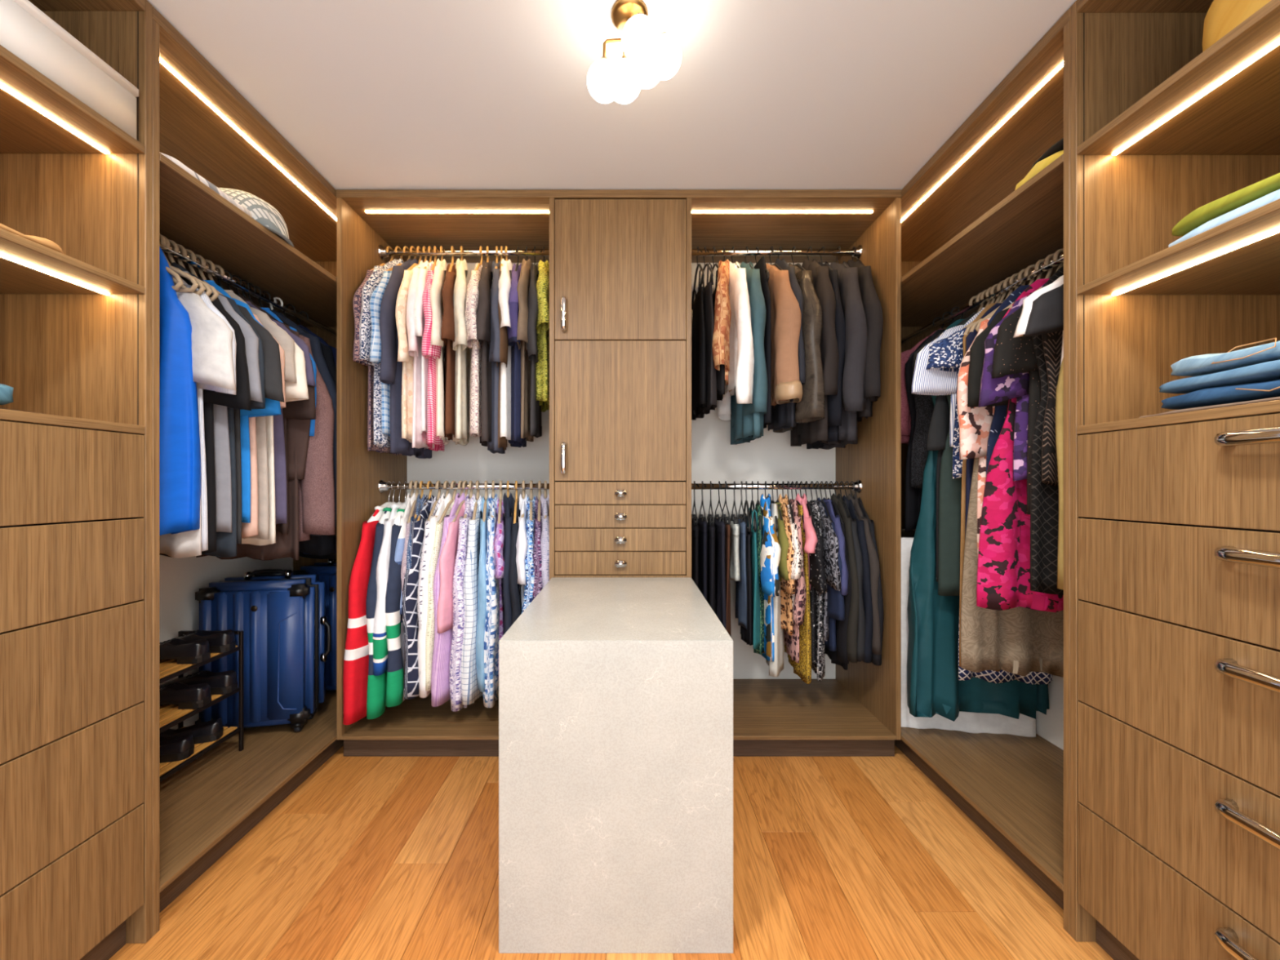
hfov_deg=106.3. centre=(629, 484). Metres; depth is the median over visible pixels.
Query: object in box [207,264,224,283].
clothes hanger
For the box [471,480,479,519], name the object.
clothes hanger
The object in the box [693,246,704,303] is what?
clothes hanger
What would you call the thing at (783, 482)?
clothes hanger
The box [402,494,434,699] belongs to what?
shirt
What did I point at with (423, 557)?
shirt
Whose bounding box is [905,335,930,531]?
dress
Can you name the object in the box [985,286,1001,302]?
clothes hanger
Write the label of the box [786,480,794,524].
clothes hanger
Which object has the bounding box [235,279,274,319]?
clothes hanger
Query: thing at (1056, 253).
clothes hanger
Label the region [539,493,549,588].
shirt
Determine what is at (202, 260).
clothes hanger
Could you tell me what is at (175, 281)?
clothes hanger
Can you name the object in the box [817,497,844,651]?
blouse
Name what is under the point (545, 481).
clothes hanger
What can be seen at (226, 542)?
shirt
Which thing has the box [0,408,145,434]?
shelf
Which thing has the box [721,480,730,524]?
clothes hanger
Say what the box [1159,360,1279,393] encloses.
jeans
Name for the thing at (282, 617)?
suitcase
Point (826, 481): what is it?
clothes hanger
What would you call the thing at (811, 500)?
clothes hanger
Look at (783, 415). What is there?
jacket
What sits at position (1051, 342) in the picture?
dress
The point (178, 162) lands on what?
folded blanket
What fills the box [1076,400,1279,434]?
shelf
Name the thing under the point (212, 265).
clothes hanger
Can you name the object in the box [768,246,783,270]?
clothes hanger
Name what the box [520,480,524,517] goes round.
clothes hanger
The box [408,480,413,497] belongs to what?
clothes hanger
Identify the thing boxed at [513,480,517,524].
clothes hanger
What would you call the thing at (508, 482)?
clothes hanger
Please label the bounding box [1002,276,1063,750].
wall
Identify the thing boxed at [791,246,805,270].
clothes hanger
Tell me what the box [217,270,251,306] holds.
clothes hanger
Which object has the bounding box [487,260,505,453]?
shirt
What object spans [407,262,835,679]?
wall
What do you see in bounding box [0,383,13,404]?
jeans
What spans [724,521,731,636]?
trousers
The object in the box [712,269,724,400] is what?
camisole
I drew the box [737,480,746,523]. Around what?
clothes hanger
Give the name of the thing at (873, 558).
jumper
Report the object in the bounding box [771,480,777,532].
clothes hanger
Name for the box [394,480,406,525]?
clothes hanger
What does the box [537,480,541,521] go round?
clothes hanger
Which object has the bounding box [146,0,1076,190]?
ceiling
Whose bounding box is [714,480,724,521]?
clothes hanger
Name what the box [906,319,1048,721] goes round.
gown
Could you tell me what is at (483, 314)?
shirt
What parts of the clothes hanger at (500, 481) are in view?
arm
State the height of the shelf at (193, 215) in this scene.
0.022 m
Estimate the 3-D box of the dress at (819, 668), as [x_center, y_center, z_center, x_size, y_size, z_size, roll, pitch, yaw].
[0.909,0.495,2.400,0.074,0.817,0.388,0,0,8]
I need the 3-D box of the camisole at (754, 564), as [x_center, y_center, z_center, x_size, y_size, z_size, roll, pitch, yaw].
[0.616,0.431,2.400,0.068,0.633,0.450,0,0,10]
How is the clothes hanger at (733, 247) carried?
hanging from the bay at (857, 713)
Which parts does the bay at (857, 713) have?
panel, hanging rod, hanging rod, panel, panel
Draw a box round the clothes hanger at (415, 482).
[407,480,418,523]
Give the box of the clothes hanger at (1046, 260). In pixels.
[1001,253,1063,311]
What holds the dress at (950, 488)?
hanging from the clothes hanger at (987, 294)
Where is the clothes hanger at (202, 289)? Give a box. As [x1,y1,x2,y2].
[178,269,205,295]
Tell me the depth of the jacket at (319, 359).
2.10 m
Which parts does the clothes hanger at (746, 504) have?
arm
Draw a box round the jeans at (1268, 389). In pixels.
[1160,379,1279,409]
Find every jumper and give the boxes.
[765,502,783,676]
[830,493,859,662]
[837,496,865,661]
[847,493,880,654]
[853,497,884,665]
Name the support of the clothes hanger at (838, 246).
hanging from the bay at (857, 713)
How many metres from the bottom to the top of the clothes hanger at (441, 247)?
0.243 m
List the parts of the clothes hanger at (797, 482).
arm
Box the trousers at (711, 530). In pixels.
[706,522,715,613]
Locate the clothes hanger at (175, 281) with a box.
[172,276,186,287]
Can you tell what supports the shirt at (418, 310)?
hanging from the clothes hanger at (429, 247)
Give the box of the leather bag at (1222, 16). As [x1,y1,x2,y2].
[1202,0,1271,52]
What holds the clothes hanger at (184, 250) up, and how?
hanging from the closet at (203, 809)
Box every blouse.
[759,493,781,662]
[774,502,789,581]
[777,493,795,635]
[786,504,803,622]
[806,502,826,664]
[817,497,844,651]
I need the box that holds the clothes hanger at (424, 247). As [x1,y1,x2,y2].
[417,245,426,268]
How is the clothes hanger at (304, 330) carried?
hanging from the closet at (203, 809)
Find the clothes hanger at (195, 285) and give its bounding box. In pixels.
[168,265,198,292]
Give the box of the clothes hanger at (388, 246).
[370,245,393,270]
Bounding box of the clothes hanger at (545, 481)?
[544,480,546,519]
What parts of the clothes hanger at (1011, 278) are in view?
arm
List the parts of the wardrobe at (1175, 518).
panel, shelf, shelf, drawer, drawer, drawer, drawer, drawer, handle, handle, handle, handle, handle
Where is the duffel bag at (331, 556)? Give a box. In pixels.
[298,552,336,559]
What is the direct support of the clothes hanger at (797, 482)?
hanging from the bay at (857, 713)
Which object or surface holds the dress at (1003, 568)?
hanging from the clothes hanger at (1056, 253)
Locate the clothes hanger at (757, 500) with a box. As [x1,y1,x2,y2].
[755,480,761,529]
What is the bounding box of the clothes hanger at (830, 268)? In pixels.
[820,246,833,270]
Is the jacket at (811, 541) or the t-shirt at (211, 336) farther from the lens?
the jacket at (811, 541)
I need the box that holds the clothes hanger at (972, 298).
[968,295,983,311]
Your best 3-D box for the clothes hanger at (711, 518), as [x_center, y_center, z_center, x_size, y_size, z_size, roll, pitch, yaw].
[0.406,0.090,2.400,0.028,0.220,0.342,0,0,7]
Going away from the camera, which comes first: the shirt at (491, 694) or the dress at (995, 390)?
the dress at (995, 390)
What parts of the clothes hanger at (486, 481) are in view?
arm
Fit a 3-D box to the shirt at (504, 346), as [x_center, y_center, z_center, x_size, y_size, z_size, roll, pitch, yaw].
[-0.634,-0.641,2.383,0.054,0.944,0.512,0,0,-16]
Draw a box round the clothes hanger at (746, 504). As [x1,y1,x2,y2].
[743,480,751,532]
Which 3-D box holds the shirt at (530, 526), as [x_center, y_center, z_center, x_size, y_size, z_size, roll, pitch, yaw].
[-0.488,0.480,2.383,0.083,0.856,0.534,0,0,-11]
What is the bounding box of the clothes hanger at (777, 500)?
[775,480,782,520]
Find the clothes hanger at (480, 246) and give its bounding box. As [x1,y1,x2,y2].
[475,245,483,270]
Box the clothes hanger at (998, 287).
[962,280,1007,328]
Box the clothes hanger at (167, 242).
[159,235,206,290]
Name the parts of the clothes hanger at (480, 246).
arm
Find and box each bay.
[336,197,555,756]
[685,197,901,756]
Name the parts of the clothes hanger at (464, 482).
arm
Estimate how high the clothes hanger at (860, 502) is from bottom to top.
0.240 m
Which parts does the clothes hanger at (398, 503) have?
arm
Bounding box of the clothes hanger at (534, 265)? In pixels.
[533,246,535,271]
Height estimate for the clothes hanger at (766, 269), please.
0.240 m
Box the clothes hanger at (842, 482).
[840,480,853,522]
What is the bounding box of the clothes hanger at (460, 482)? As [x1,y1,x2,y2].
[457,480,463,497]
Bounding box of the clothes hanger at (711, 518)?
[706,480,715,526]
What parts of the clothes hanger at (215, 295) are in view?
arm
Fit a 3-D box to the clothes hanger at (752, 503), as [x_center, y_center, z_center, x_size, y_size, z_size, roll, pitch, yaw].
[0.614,0.101,2.400,0.010,0.240,0.370,0,0,10]
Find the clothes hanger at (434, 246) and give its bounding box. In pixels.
[431,245,436,270]
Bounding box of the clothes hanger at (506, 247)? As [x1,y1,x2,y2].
[505,245,507,261]
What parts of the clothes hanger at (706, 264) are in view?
arm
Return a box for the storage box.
[0,0,138,139]
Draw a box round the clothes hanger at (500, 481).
[497,480,502,524]
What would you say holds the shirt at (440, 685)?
hanging from the clothes hanger at (464, 482)
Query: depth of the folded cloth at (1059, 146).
1.37 m
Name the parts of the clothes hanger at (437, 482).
arm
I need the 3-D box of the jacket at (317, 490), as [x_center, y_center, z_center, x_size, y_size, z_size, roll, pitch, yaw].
[-1.540,-0.253,2.051,0.548,0.983,0.111,0,0,2]
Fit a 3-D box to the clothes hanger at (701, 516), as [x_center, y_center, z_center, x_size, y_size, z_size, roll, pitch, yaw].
[0.364,0.090,2.400,0.028,0.220,0.342,0,0,4]
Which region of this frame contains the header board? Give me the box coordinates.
[336,189,901,262]
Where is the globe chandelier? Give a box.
[586,0,681,104]
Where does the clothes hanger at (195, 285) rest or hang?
hanging from the closet at (203, 809)
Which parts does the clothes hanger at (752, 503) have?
arm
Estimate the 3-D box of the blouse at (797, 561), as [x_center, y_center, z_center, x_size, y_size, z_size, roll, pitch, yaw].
[0.789,0.372,2.374,0.077,0.550,0.572,0,0,11]
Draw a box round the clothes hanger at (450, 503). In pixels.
[438,480,456,524]
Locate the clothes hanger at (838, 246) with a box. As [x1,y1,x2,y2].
[835,246,847,267]
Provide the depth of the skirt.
1.86 m
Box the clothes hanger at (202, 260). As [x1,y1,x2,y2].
[187,253,205,277]
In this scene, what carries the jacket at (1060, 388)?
hanging from the clothes hanger
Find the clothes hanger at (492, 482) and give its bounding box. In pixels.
[490,480,494,517]
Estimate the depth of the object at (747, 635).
2.23 m
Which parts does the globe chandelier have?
globe, stem, globe, globe, globe, globe, globe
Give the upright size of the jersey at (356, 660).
0.936 m
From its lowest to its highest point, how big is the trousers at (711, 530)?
0.717 m
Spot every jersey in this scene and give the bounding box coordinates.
[342,506,386,724]
[365,506,391,719]
[373,502,404,675]
[385,508,404,706]
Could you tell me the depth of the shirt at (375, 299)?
2.15 m
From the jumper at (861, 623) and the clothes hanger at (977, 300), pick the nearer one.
the clothes hanger at (977, 300)
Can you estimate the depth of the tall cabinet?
2.07 m
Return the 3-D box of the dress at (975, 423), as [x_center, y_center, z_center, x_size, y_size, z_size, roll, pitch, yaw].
[1.453,-0.199,1.746,0.524,0.960,0.085,0,0,0]
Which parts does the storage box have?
lid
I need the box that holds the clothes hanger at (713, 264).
[709,246,719,293]
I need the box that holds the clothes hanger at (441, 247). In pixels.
[440,245,443,261]
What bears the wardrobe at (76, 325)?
on the floor
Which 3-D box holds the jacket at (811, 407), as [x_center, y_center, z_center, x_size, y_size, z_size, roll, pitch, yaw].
[0.819,-0.696,2.384,0.120,0.824,0.537,0,0,1]
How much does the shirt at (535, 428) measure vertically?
0.884 m
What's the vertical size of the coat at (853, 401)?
0.927 m
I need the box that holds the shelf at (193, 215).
[159,152,336,326]
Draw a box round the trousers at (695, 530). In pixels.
[691,522,698,588]
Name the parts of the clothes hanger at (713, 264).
arm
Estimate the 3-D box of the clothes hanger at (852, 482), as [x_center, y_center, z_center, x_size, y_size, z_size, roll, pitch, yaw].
[1.112,0.101,2.400,0.010,0.240,0.370,0,0,5]
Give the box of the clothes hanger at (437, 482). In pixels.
[426,480,440,520]
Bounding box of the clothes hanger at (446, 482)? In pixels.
[435,480,448,517]
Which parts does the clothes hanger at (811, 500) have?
arm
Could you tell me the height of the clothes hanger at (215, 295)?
0.226 m
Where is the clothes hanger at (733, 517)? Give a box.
[730,480,738,524]
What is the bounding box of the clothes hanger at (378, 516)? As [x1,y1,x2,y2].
[367,480,391,522]
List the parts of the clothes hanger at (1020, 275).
arm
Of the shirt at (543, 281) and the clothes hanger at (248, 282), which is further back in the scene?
the shirt at (543, 281)
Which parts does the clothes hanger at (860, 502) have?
arm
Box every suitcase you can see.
[195,568,331,732]
[292,559,336,689]
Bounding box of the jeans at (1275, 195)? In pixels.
[1168,189,1279,247]
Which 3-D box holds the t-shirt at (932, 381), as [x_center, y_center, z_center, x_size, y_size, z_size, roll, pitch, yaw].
[1.430,-0.423,1.910,0.621,0.565,0.080,0,0,2]
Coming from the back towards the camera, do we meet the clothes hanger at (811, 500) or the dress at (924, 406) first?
the clothes hanger at (811, 500)
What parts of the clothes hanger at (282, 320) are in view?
arm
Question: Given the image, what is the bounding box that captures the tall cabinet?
[554,199,686,577]
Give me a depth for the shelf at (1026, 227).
1.81 m
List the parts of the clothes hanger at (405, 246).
arm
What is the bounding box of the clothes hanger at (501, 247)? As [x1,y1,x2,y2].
[500,245,502,271]
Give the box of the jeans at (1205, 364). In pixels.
[1170,337,1279,376]
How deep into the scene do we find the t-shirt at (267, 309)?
1.99 m
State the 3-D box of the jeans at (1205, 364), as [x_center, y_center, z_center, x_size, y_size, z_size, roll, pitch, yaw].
[1.354,-0.263,0.915,0.284,0.047,0.397,0,0,-3]
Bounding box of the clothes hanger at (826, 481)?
[824,480,828,499]
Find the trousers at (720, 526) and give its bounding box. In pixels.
[714,518,726,630]
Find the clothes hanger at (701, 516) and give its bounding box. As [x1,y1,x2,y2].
[697,480,706,520]
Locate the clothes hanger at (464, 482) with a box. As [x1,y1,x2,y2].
[452,480,467,521]
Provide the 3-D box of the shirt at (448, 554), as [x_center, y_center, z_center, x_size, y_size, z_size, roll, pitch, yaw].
[-0.820,0.501,2.382,0.071,0.881,0.553,0,0,0]
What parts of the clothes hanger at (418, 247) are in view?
arm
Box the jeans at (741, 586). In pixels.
[735,518,746,629]
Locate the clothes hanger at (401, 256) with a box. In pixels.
[395,245,402,258]
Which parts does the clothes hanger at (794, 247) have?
arm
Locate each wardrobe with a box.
[0,0,152,959]
[1070,0,1279,959]
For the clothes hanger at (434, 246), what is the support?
hanging from the bay at (414, 727)
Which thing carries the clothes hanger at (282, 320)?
hanging from the closet at (203, 809)
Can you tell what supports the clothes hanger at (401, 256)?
hanging from the bay at (414, 727)
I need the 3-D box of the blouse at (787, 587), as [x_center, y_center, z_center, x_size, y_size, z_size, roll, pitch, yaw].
[0.764,0.368,2.380,0.066,0.649,0.546,0,0,12]
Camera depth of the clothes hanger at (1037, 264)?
1.70 m
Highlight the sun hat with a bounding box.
[218,187,293,247]
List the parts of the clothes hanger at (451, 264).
arm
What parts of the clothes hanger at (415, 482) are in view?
arm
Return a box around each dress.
[753,504,764,654]
[783,498,806,662]
[808,501,825,680]
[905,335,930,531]
[910,328,945,488]
[936,320,963,582]
[937,315,973,595]
[956,317,995,552]
[959,302,1000,671]
[960,457,1063,677]
[964,302,1002,538]
[967,293,1022,541]
[976,278,1063,612]
[977,283,1044,480]
[986,284,1030,475]
[1030,265,1063,595]
[1041,330,1062,485]
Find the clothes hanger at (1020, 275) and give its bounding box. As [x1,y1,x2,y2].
[975,268,1035,332]
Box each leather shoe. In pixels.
[159,638,210,664]
[159,670,237,694]
[159,682,211,709]
[159,717,223,744]
[159,734,194,763]
[160,629,235,653]
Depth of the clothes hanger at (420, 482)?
2.38 m
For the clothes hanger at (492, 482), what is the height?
0.245 m
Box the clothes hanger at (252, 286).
[247,285,261,302]
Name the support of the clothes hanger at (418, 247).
hanging from the bay at (414, 727)
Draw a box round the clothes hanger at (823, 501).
[819,480,832,522]
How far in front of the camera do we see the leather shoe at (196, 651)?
1.76 m
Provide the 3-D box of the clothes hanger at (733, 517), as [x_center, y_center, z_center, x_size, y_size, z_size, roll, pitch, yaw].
[0.524,0.090,2.400,0.028,0.220,0.342,0,0,8]
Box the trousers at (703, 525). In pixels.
[697,517,707,600]
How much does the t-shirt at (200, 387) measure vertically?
0.932 m
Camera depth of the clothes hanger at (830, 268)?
2.37 m
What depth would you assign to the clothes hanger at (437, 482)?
2.37 m
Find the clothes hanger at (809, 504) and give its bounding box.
[804,480,814,522]
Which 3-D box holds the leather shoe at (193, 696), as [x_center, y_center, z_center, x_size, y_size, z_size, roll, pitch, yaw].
[-1.716,0.781,1.795,0.281,0.082,0.098,0,0,2]
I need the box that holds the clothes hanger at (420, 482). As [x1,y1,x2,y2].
[413,480,423,518]
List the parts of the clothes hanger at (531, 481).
arm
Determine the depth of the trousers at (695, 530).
2.25 m
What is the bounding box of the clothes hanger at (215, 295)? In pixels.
[159,233,218,301]
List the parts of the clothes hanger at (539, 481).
arm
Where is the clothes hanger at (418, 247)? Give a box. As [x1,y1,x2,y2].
[406,245,422,270]
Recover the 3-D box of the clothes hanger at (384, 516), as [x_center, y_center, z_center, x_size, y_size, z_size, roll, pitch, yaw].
[-1.182,0.105,2.400,0.038,0.247,0.374,0,0,-11]
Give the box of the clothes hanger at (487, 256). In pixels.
[485,245,488,267]
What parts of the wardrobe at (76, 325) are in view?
drawer, drawer, drawer, drawer, drawer, shelf, shelf, panel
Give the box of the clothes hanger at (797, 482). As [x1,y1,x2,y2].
[795,480,804,532]
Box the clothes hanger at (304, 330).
[283,304,324,345]
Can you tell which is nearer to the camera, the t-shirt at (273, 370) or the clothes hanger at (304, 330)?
the t-shirt at (273, 370)
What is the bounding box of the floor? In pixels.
[108,745,1113,959]
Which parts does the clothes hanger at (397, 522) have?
arm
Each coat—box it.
[195,328,310,560]
[790,259,839,446]
[820,261,867,449]
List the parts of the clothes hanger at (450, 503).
arm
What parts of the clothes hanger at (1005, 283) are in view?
arm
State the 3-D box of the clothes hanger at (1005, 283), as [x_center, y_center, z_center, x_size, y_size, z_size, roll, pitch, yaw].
[1.467,-0.678,1.845,0.374,0.245,0.015,0,0,-2]
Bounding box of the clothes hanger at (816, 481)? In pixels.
[815,480,826,518]
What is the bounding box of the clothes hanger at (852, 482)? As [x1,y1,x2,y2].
[849,480,863,518]
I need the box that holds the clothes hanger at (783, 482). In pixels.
[782,480,786,517]
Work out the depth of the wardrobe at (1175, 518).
1.12 m
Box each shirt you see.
[159,246,200,535]
[161,262,265,557]
[238,294,315,534]
[352,262,402,455]
[359,258,404,447]
[369,271,391,436]
[379,258,431,458]
[394,492,416,702]
[395,264,419,442]
[400,503,416,677]
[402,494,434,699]
[406,260,434,448]
[406,493,425,569]
[413,260,434,433]
[417,493,452,697]
[417,496,441,674]
[422,263,444,451]
[425,497,454,691]
[430,257,449,444]
[431,492,465,706]
[436,501,465,633]
[440,262,456,442]
[448,493,475,711]
[452,257,469,445]
[460,495,482,705]
[464,262,482,437]
[475,259,492,446]
[475,496,489,692]
[482,493,499,707]
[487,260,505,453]
[493,497,504,640]
[496,263,508,450]
[498,258,512,444]
[502,492,512,635]
[506,263,526,447]
[509,497,521,624]
[515,493,527,608]
[516,258,533,441]
[521,495,535,613]
[526,262,542,437]
[532,495,542,600]
[536,259,549,412]
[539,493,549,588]
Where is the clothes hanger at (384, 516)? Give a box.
[378,480,396,524]
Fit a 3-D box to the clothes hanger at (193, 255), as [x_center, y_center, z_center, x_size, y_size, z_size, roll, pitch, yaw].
[-1.560,-0.708,1.690,0.374,0.245,0.015,0,0,-3]
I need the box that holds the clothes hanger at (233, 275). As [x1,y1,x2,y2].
[227,275,241,289]
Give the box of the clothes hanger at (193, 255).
[177,248,223,295]
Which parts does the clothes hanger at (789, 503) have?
arm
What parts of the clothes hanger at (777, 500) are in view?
arm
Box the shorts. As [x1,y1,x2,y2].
[729,520,740,581]
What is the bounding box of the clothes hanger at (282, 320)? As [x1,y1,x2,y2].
[257,291,303,336]
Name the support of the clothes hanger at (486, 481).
hanging from the bay at (414, 727)
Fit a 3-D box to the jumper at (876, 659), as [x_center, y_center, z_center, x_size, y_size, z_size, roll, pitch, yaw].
[1.130,0.449,2.383,0.077,0.776,0.533,0,0,5]
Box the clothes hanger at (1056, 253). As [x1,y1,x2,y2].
[1008,248,1063,310]
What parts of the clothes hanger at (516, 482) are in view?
arm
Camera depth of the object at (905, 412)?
2.25 m
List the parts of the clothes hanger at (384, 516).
arm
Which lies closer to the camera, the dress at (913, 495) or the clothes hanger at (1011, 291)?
the clothes hanger at (1011, 291)
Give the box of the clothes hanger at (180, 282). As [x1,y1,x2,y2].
[165,266,183,290]
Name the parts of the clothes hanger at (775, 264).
arm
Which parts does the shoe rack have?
post, rail, rail, rail, post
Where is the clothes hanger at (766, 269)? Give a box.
[755,246,769,281]
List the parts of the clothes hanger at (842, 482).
arm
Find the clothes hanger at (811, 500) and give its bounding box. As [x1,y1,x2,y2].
[809,480,822,528]
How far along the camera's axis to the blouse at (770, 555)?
2.18 m
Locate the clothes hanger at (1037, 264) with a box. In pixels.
[1034,258,1053,278]
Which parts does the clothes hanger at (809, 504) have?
arm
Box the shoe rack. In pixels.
[159,631,243,782]
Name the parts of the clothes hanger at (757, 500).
arm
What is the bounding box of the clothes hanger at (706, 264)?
[700,246,713,286]
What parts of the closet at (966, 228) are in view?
panel, hanging rod, panel, panel, panel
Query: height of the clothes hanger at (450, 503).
0.245 m
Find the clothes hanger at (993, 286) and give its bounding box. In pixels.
[990,284,1006,302]
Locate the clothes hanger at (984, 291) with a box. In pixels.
[980,289,995,303]
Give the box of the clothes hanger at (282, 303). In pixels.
[270,297,283,310]
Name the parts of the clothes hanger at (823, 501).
arm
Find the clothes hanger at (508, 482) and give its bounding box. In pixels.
[506,480,509,497]
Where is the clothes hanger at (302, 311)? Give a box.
[297,311,329,346]
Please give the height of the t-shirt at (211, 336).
0.917 m
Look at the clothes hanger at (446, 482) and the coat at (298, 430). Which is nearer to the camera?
the coat at (298, 430)
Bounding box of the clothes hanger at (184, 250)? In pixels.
[167,244,195,277]
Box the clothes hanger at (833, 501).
[829,480,843,523]
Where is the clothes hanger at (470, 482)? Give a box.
[463,480,472,518]
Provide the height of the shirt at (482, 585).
0.896 m
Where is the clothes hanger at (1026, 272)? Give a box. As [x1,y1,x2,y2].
[984,264,1041,319]
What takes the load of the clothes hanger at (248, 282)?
hanging from the closet at (203, 809)
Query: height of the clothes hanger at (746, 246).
0.240 m
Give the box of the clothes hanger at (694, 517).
[691,480,698,526]
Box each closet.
[152,6,343,936]
[894,8,1070,934]
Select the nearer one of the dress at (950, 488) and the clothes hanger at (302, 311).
the dress at (950, 488)
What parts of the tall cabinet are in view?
handle, handle, drawer, drawer, drawer, drawer, door, door, rail, knob, knob, knob, knob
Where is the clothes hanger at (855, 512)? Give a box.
[844,480,860,520]
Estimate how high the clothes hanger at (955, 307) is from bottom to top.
0.240 m
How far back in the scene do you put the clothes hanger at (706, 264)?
2.33 m
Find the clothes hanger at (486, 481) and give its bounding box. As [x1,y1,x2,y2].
[482,480,487,528]
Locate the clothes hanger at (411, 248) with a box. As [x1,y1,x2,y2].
[409,245,416,258]
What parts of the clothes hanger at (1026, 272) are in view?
arm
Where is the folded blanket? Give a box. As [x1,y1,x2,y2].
[159,151,252,217]
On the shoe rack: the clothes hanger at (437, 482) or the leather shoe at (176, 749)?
the leather shoe at (176, 749)
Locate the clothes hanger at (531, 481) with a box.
[529,480,533,520]
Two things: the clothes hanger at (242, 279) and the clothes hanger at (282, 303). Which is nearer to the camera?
the clothes hanger at (242, 279)
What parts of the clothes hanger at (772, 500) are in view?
arm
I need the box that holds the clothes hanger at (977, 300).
[975,292,991,307]
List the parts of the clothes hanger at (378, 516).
arm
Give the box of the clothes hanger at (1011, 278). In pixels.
[968,272,1026,332]
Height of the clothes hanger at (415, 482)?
0.245 m
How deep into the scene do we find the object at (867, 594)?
2.13 m
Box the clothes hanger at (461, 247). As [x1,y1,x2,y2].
[460,245,462,260]
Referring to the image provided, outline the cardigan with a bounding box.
[806,261,845,448]
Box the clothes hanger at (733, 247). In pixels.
[731,246,739,267]
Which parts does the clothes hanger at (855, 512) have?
arm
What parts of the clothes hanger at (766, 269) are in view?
arm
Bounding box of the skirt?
[958,625,1052,684]
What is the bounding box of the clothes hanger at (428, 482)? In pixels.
[417,480,431,520]
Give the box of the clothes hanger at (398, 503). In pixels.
[387,481,402,520]
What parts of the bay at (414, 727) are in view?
panel, panel, hanging rod, hanging rod, panel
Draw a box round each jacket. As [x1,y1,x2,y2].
[271,309,336,535]
[297,324,336,555]
[297,334,335,541]
[298,331,336,555]
[712,259,732,392]
[717,261,754,420]
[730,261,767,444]
[765,262,802,408]
[768,257,805,431]
[773,262,825,432]
[795,493,817,590]
[847,259,883,421]
[911,311,978,450]
[1055,357,1063,590]
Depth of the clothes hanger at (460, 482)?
2.39 m
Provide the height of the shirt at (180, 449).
0.901 m
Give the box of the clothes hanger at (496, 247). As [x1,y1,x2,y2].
[494,245,497,268]
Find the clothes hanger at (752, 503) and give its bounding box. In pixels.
[749,480,756,532]
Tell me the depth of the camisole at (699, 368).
2.31 m
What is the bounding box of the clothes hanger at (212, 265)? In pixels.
[198,259,253,313]
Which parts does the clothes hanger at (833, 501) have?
arm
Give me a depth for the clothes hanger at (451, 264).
2.37 m
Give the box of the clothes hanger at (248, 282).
[241,282,279,321]
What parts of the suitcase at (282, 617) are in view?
handle, pull handle, raised panel, handle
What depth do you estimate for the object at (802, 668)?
2.21 m
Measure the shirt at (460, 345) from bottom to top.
0.925 m
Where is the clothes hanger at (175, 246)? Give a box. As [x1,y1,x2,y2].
[162,239,191,275]
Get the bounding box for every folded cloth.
[0,223,63,253]
[1015,150,1063,190]
[1031,137,1063,168]
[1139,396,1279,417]
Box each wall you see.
[159,555,293,728]
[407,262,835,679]
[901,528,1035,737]
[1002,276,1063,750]
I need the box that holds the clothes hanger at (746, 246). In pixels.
[744,246,754,269]
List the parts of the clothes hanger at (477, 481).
arm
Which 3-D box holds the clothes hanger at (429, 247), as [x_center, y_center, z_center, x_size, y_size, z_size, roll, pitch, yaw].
[-0.998,-1.070,2.400,0.012,0.243,0.372,0,0,-13]
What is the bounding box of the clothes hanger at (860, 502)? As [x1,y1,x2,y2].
[854,480,871,523]
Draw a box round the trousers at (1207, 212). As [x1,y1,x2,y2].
[1171,173,1279,235]
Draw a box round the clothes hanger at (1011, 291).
[997,280,1013,298]
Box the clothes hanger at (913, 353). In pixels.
[908,311,954,359]
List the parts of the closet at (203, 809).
panel, panel, hanging rod, panel, panel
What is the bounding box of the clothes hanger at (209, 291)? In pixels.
[200,280,212,297]
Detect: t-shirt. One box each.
[159,275,251,555]
[159,283,236,558]
[172,275,236,551]
[182,271,262,532]
[203,280,281,523]
[223,289,297,539]
[233,304,284,543]
[241,314,285,537]
[241,320,308,545]
[244,301,315,524]
[261,307,316,435]
[911,307,984,446]
[991,304,1040,514]
[1013,275,1063,364]
[1022,284,1063,337]
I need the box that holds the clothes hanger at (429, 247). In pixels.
[423,245,431,268]
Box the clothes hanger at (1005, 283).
[963,276,1019,334]
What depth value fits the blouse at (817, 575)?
2.19 m
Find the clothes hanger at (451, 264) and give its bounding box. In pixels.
[448,245,453,271]
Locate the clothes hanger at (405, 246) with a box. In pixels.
[386,245,410,271]
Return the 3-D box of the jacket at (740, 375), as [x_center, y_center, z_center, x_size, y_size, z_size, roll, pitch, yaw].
[0.519,-0.734,2.384,0.102,0.767,0.540,0,0,-1]
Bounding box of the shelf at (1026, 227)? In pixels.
[901,154,1063,326]
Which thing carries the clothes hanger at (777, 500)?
hanging from the bay at (857, 713)
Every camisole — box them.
[691,269,706,420]
[695,262,716,417]
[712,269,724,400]
[747,507,762,648]
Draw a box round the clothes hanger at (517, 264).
[514,246,519,271]
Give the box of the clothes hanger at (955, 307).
[951,306,963,319]

